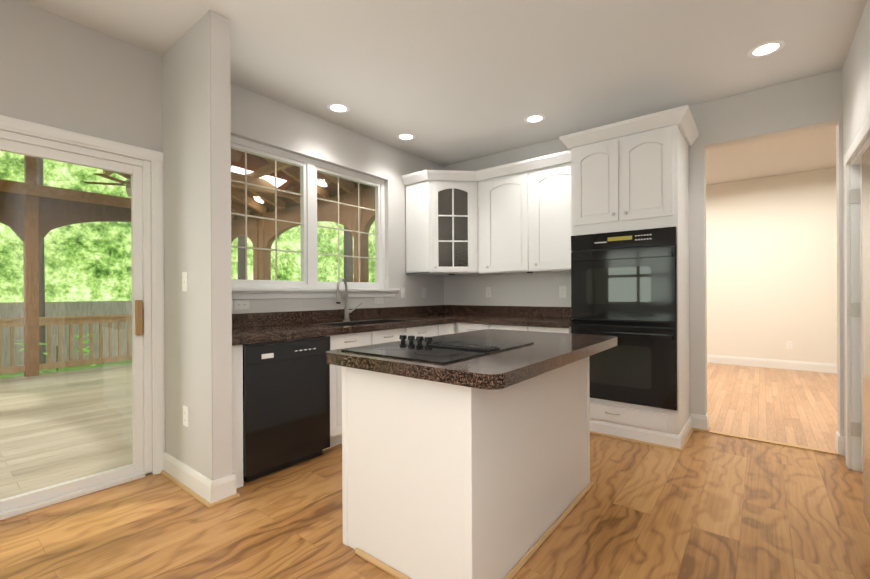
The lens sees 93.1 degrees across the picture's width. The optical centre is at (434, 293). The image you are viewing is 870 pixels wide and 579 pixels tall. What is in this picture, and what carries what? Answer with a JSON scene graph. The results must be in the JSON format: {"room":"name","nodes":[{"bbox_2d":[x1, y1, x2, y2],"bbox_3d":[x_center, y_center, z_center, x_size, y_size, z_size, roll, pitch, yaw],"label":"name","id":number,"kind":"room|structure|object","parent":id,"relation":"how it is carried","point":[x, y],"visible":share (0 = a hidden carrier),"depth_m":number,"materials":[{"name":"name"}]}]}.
{"room":"kitchen","nodes":[
{"label":"kitchen","id":0,"kind":"room"},
{"bbox_2d":[162,10,232,480],"bbox_3d":[-1.458,-0.326,2.499,0.700,2.950,0.110,0,0,38],"label":"wall","id":1,"kind":"structure","parent":0,"point":[196,123],"depth_m":2.33,"materials":[{"name":"white paint"}]},
{"bbox_2d":[182,272,187,290],"bbox_3d":[-1.487,-0.071,2.445,0.070,0.115,0.013,0,0,38],"label":"light switch","id":2,"kind":"object","parent":1,"relation":"attached to","point":[184,274],"depth_m":2.44,"materials":[{"name":"white plastic"}]},
{"bbox_2d":[183,406,188,426],"bbox_3d":[-1.481,0.729,2.447,0.070,0.115,0.007,0,0,38],"label":"outlet","id":3,"kind":"object","parent":1,"relation":"attached to","point":[185,409],"depth_m":2.44,"materials":[{"name":"white plastic"}]},
{"bbox_2d":[161,452,218,507],"bbox_3d":[-1.472,1.084,2.433,0.708,0.130,0.033,0,0,38],"label":"baseboard","id":4,"kind":"structure","parent":1,"relation":"attached to","point":[204,490],"depth_m":2.37,"materials":[{"name":"white wood"}]},
{"bbox_2d":[0,0,443,473],"bbox_3d":[-2.159,-0.322,2.290,0.140,2.950,7.120,0,0,38],"label":"wall","id":5,"kind":"structure","parent":0,"point":[57,71],"depth_m":2.58,"materials":[{"name":"grey paint"}]},
{"bbox_2d":[0,115,164,519],"bbox_3d":[-2.443,0.124,1.898,0.159,2.060,2.070,0,0,38],"label":"sliding door","id":6,"kind":"structure","parent":5,"relation":"attached to","point":[147,255],"depth_m":2.52,"materials":[{"name":"white"}]},
{"bbox_2d":[234,300,249,309],"bbox_3d":[-1.441,0.083,3.075,0.007,0.070,0.115,0,0,38],"label":"outlet","id":7,"kind":"object","parent":5,"relation":"attached to","point":[241,304],"depth_m":3.07,"materials":[{"name":"white plastic"}]},
{"bbox_2d":[231,135,399,298],"bbox_3d":[-1.053,-0.572,3.638,0.170,1.225,1.970,0,0,38],"label":"kitchen window","id":8,"kind":"structure","parent":5,"relation":"in","point":[309,170],"depth_m":3.59,"materials":[{"name":"white"}]},
{"bbox_2d":[400,287,404,297],"bbox_3d":[-0.346,-0.009,4.452,0.012,0.115,0.070,0,0,38],"label":"outlet","id":9,"kind":"object","parent":5,"relation":"attached to","point":[402,289],"depth_m":4.45,"materials":[{"name":"white plastic"}]},
{"bbox_2d":[422,288,425,297],"bbox_3d":[-0.128,-0.010,4.732,0.007,0.115,0.070,0,0,38],"label":"outlet","id":10,"kind":"object","parent":5,"relation":"attached to","point":[423,289],"depth_m":4.73,"materials":[{"name":"white plastic"}]},
{"bbox_2d":[0,430,869,578],"bbox_3d":[0.442,1.171,0.235,6.760,0.060,7.120,0,0,38],"label":"floor","id":11,"kind":"structure","parent":0,"point":[703,505],"depth_m":2.02,"materials":[{"name":"wood"}]},
{"bbox_2d":[243,336,329,481],"bbox_3d":[-1.179,0.722,2.879,0.638,0.851,0.612,0,0,38],"label":"dishwasher","id":12,"kind":"object","parent":11,"relation":"on","point":[286,403],"visible":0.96,"depth_m":2.65,"materials":[{"name":"black metal"}]},
{"bbox_2d":[330,339,383,446],"bbox_3d":[-0.611,0.813,3.623,0.618,0.660,0.927,0,0,38],"label":"base cabinet","id":13,"kind":"object","parent":11,"relation":"on","point":[335,370],"depth_m":3.01,"materials":[{"name":"white wood"}]},
{"bbox_2d":[372,324,443,342],"bbox_3d":[-0.261,0.715,4.065,0.618,0.852,0.299,0,0,38],"label":"base cabinet","id":14,"kind":"object","parent":11,"relation":"on","point":[392,335],"depth_m":3.61,"materials":[{"name":"white wood"}]},
{"bbox_2d":[444,323,455,334],"bbox_3d":[-0.148,0.714,4.207,0.618,0.852,0.343,0,0,38],"label":"base cabinet","id":15,"kind":"object","parent":11,"relation":"on","point":[450,328],"depth_m":4.09,"materials":[{"name":"white wood"}]},
{"bbox_2d":[232,305,459,345],"bbox_3d":[-0.526,0.298,3.687,0.676,0.310,2.901,0,0,38],"label":"countertop","id":16,"kind":"structure","parent":15,"relation":"on","point":[250,328],"depth_m":3.40,"materials":[{"name":"stone"}]},
{"bbox_2d":[336,278,361,320],"bbox_3d":[-0.796,0.056,3.721,0.129,0.386,0.263,0,0,38],"label":"faucet","id":17,"kind":"object","parent":16,"relation":"on","point":[347,311],"visible":0.98,"depth_m":3.74,"materials":[{"name":"silver metal"}]},
{"bbox_2d":[338,353,596,578],"bbox_3d":[0.252,0.725,2.157,0.724,0.829,1.300,0,0,38],"label":"kitchen island","id":18,"kind":"object","parent":11,"relation":"on","point":[465,455],"depth_m":1.68,"materials":[{"name":"white wood"}]},
{"bbox_2d":[326,329,617,392],"bbox_3d":[0.292,0.285,2.167,0.910,0.050,1.470,0,0,38],"label":"island countertop","id":19,"kind":"structure","parent":18,"relation":"on","point":[492,372],"depth_m":1.64,"materials":[{"name":"brown stone"}]},
{"bbox_2d":[344,330,537,364],"bbox_3d":[0.039,0.241,2.017,0.600,0.040,0.780,0,0,38],"label":"cooktop","id":20,"kind":"object","parent":19,"relation":"in","point":[456,346],"depth_m":1.97,"materials":[{"name":"black glass"}]},
{"bbox_2d":[456,323,479,332],"bbox_3d":[0.573,0.710,4.274,0.470,0.852,0.618,0,0,38],"label":"base cabinet","id":21,"kind":"object","parent":11,"relation":"on","point":[460,327],"depth_m":4.09,"materials":[{"name":"white wood"}]},
{"bbox_2d":[480,324,519,330],"bbox_3d":[0.867,0.709,4.041,0.520,0.852,0.618,0,0,38],"label":"base cabinet","id":22,"kind":"object","parent":11,"relation":"on","point":[482,326],"depth_m":3.85,"materials":[{"name":"white wood"}]},
{"bbox_2d":[460,305,571,327],"bbox_3d":[0.873,0.212,4.014,1.110,0.154,0.650,0,0,38],"label":"countertop","id":23,"kind":"structure","parent":22,"relation":"on","point":[534,316],"depth_m":4.14,"materials":[{"name":"stone"}]},
{"bbox_2d":[520,326,570,332],"bbox_3d":[1.148,0.708,3.818,0.438,0.852,0.618,0,0,38],"label":"base cabinet","id":24,"kind":"object","parent":11,"relation":"on","point":[522,328],"depth_m":3.57,"materials":[{"name":"white wood"}]},
{"bbox_2d":[559,105,698,451],"bbox_3d":[1.609,-0.093,3.418,0.928,2.450,0.668,0,0,38],"label":"tall cabinet","id":25,"kind":"object","parent":11,"relation":"on","point":[630,234],"visible":0.92,"depth_m":3.15,"materials":[{"name":"white wood"}]},
{"bbox_2d":[862,146,869,525],"bbox_3d":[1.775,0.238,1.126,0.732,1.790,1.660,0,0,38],"label":"door","id":26,"kind":"structure","parent":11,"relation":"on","point":[866,303],"depth_m":1.90,"materials":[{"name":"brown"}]},
{"bbox_2d":[20,0,866,165],"bbox_3d":[0.472,-1.689,0.273,6.500,0.280,7.000,0,0,38],"label":"ceiling","id":27,"kind":"structure","parent":0,"point":[447,82],"depth_m":2.67,"materials":[{"name":"white paint"}]},
{"bbox_2d":[327,103,349,112],"bbox_3d":[-0.803,-1.541,3.429,0.189,0.003,0.189,0,0,32],"label":"recessed light","id":28,"kind":"object","parent":27,"relation":"in","point":[339,107],"depth_m":3.42,"materials":[{"name":"white"}]},
{"bbox_2d":[396,133,415,139],"bbox_3d":[-0.286,-1.544,4.065,0.189,0.003,0.189,0,0,14],"label":"recessed light","id":29,"kind":"object","parent":27,"relation":"in","point":[403,136],"depth_m":4.06,"materials":[{"name":"white plastic"}]},
{"bbox_2d":[524,114,545,122],"bbox_3d":[0.886,-1.550,3.659,0.189,0.003,0.189,0,0,29],"label":"recessed light","id":30,"kind":"object","parent":27,"relation":"in","point":[537,117],"depth_m":3.65,"materials":[{"name":"white"}]},
{"bbox_2d":[747,40,784,57],"bbox_3d":[2.109,-1.555,2.626,0.189,0.003,0.189,0,0,14],"label":"recessed light","id":31,"kind":"object","parent":27,"relation":"in","point":[768,47],"depth_m":2.62,"materials":[{"name":"white plastic"}]},
{"bbox_2d":[443,69,843,435],"bbox_3d":[2.291,-0.346,3.381,5.760,2.950,0.120,0,0,38],"label":"wall","id":32,"kind":"structure","parent":0,"point":[806,104],"depth_m":3.38,"materials":[{"name":"white paint"}]},
{"bbox_2d":[429,178,472,269],"bbox_3d":[0.189,-0.701,4.309,0.316,0.840,0.316,0,0,38],"label":"upper cabinet","id":33,"kind":"object","parent":32,"relation":"attached to","point":[451,202],"depth_m":4.30,"materials":[{"name":"white wood"}]},
{"bbox_2d":[486,287,491,296],"bbox_3d":[0.603,-0.014,4.638,0.070,0.115,0.007,0,0,38],"label":"outlet","id":34,"kind":"object","parent":32,"relation":"attached to","point":[488,289],"depth_m":4.64,"materials":[{"name":"white plastic"}]},
{"bbox_2d":[469,166,532,273],"bbox_3d":[0.754,-0.707,4.289,0.655,0.985,0.358,0,0,38],"label":"upper cabinet","id":35,"kind":"object","parent":32,"relation":"attached to","point":[513,218],"depth_m":4.16,"materials":[{"name":"white wood"}]},
{"bbox_2d":[529,158,571,272],"bbox_3d":[1.211,-0.709,3.946,0.488,0.985,0.328,0,0,38],"label":"upper cabinet","id":36,"kind":"object","parent":32,"relation":"attached to","point":[549,184],"depth_m":3.84,"materials":[{"name":"white wood"}]},
{"bbox_2d":[559,286,565,297],"bbox_3d":[1.273,-0.017,4.107,0.070,0.115,0.007,0,0,38],"label":"outlet","id":37,"kind":"object","parent":32,"relation":"attached to","point":[562,289],"depth_m":4.11,"materials":[{"name":"white plastic"}]},
{"bbox_2d":[706,125,835,184],"bbox_3d":[3.512,-1.794,4.913,5.500,0.110,3.810,0,0,38],"label":"ceiling","id":38,"kind":"structure","parent":0,"point":[808,150],"depth_m":5.25,"materials":[{"name":"white paint"}]},
{"bbox_2d":[710,168,833,363],"bbox_3d":[4.733,-0.362,6.460,5.760,2.950,0.120,0,0,38],"label":"wall","id":39,"kind":"structure","parent":0,"point":[771,264],"depth_m":6.13,"materials":[{"name":"white paint"}]},
{"bbox_2d":[707,355,836,373],"bbox_3d":[4.706,1.048,6.403,5.500,0.130,0.014,0,0,38],"label":"baseboard","id":40,"kind":"structure","parent":39,"relation":"attached to","point":[731,360],"depth_m":6.12,"materials":[{"name":"white wood"}]},
{"bbox_2d":[786,341,792,348],"bbox_3d":[5.184,0.751,6.026,0.070,0.115,0.007,0,0,38],"label":"outlet","id":41,"kind":"object","parent":39,"relation":"attached to","point":[789,344],"depth_m":6.02,"materials":[{"name":"white plastic"}]},
{"bbox_2d":[706,163,837,410],"bbox_3d":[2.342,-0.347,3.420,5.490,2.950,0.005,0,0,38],"label":"wall","id":42,"kind":"structure","parent":0,"point":[835,169],"depth_m":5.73,"materials":[{"name":"white paint"}]},
{"bbox_2d":[707,363,840,455],"bbox_3d":[3.512,1.147,4.912,5.760,0.068,4.075,0,0,38],"label":"floor","id":43,"kind":"structure","parent":0,"point":[791,408],"depth_m":4.12,"materials":[{"name":"brown wood"}]},
{"bbox_2d":[843,0,869,457],"bbox_3d":[1.864,-0.343,1.588,0.182,2.950,3.220,0,0,38],"label":"wall","id":44,"kind":"structure","parent":0,"point":[856,89],"depth_m":2.08,"materials":[{"name":"white paint"}]},
{"bbox_2d":[844,114,869,472],"bbox_3d":[2.458,0.114,2.300,0.140,2.030,0.930,0,0,38],"label":"door frame","id":45,"kind":"structure","parent":44,"relation":"attached to","point":[853,328],"depth_m":2.62,"materials":[{"name":"white wood"}]},
{"label":"outside","id":46,"kind":"structure","parent":0,"visible":0},
{"bbox_2d":[0,360,131,377],"bbox_3d":[-7.717,2.024,11.250,60.000,0.100,80.000,0,0,38],"label":"lawn","id":47,"kind":"structure","parent":46,"point":[6,375],"depth_m":10.91,"materials":[{"name":"green plant"}]},
{"bbox_2d":[16,333,95,372],"bbox_3d":[-6.314,1.326,6.867,0.684,1.288,1.078,0,0,38],"label":"bush","id":48,"kind":"object","parent":47,"relation":"on","point":[84,349],"depth_m":6.90,"materials":[{"name":"green plant"}]},
{"bbox_2d":[0,301,131,367],"bbox_3d":[-7.278,1.108,-1.825,23.060,1.750,40.060,0,0,38],"label":"fence","id":49,"kind":"object","parent":47,"relation":"on","point":[95,311],"depth_m":12.27,"materials":[{"name":"brown wood"}]},
{"bbox_2d":[0,363,132,499],"bbox_3d":[-4.063,1.611,4.650,5.770,0.700,6.040,0,0,38],"label":"deck floor","id":50,"kind":"structure","parent":47,"relation":"on","point":[49,446],"depth_m":3.90,"materials":[{"name":"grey wood"}]},
{"bbox_2d":[23,196,38,376],"bbox_3d":[-6.239,-0.109,6.367,0.150,2.760,0.150,0,0,38],"label":"porch column","id":51,"kind":"structure","parent":50,"relation":"on","point":[31,289],"depth_m":6.32,"materials":[{"name":"brown wood"}]},
{"bbox_2d":[0,314,131,374],"bbox_3d":[-6.238,0.791,6.370,0.100,0.840,5.650,0,0,38],"label":"deck railing","id":52,"kind":"object","parent":51,"relation":"attached to","point":[65,320],"depth_m":6.75,"materials":[{"name":"brown wood"}]},
{"bbox_2d":[0,187,374,251],"bbox_3d":[-4.050,-1.139,4.626,5.720,0.760,5.920,0,0,38],"label":"beams","id":53,"kind":"structure","parent":51,"relation":"on","point":[102,216],"depth_m":6.50,"materials":[{"name":"brown wood"}]},
{"bbox_2d":[0,149,354,220],"bbox_3d":[-4.188,-2.095,4.731,6.060,1.328,5.800,0,0,38],"label":"roof beams","id":54,"kind":"structure","parent":53,"relation":"on","point":[26,186],"depth_m":6.36,"materials":[{"name":"brown wood"}]},
{"bbox_2d":[82,173,130,196],"bbox_3d":[-4.739,-1.934,6.498,1.216,0.834,1.157,0,0,38],"label":"fan","id":55,"kind":"object","parent":54,"relation":"hanging from","point":[128,190],"depth_m":6.35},
{"bbox_2d":[231,150,372,219],"bbox_3d":[-4.188,-2.132,4.731,6.060,1.346,6.438,0,0,38],"label":"porch roof","id":56,"kind":"structure","parent":54,"relation":"on","point":[329,188],"depth_m":6.51,"materials":[{"name":"brown wood"}]},
{"bbox_2d":[231,154,326,202],"bbox_3d":[-2.715,-1.816,6.394,1.970,0.496,1.112,0,0,38],"label":"skylight","id":57,"kind":"object","parent":56,"relation":"in","point":[283,183],"depth_m":5.99,"materials":[{"name":"white glass"}]},
{"bbox_2d":[253,212,257,279],"bbox_3d":[-3.301,-0.126,7.738,0.150,2.760,0.150,0,0,38],"label":"porch column","id":58,"kind":"structure","parent":50,"relation":"on","point":[255,275],"depth_m":7.67,"materials":[{"name":"brown wood"}]},
{"bbox_2d":[258,213,270,279],"bbox_3d":[-3.144,-0.127,7.614,0.150,2.760,0.150,0,0,38],"label":"porch column","id":59,"kind":"structure","parent":50,"relation":"on","point":[264,273],"depth_m":7.56,"materials":[{"name":"brown wood"}]},
{"bbox_2d":[353,187,368,281],"bbox_3d":[-1.067,-0.136,5.968,0.150,2.760,0.150,0,0,38],"label":"porch column","id":60,"kind":"structure","parent":50,"relation":"on","point":[365,268],"depth_m":5.92,"materials":[{"name":"brown wood"}]},
{"bbox_2d":[0,151,374,363],"bbox_3d":[-5.775,-9.427,0.083,31.000,22.800,75.000,0,0,38],"label":"trees","id":61,"kind":"object","parent":47,"relation":"on","point":[89,289],"depth_m":15.65,"materials":[{"name":"green plant"}]}
]}

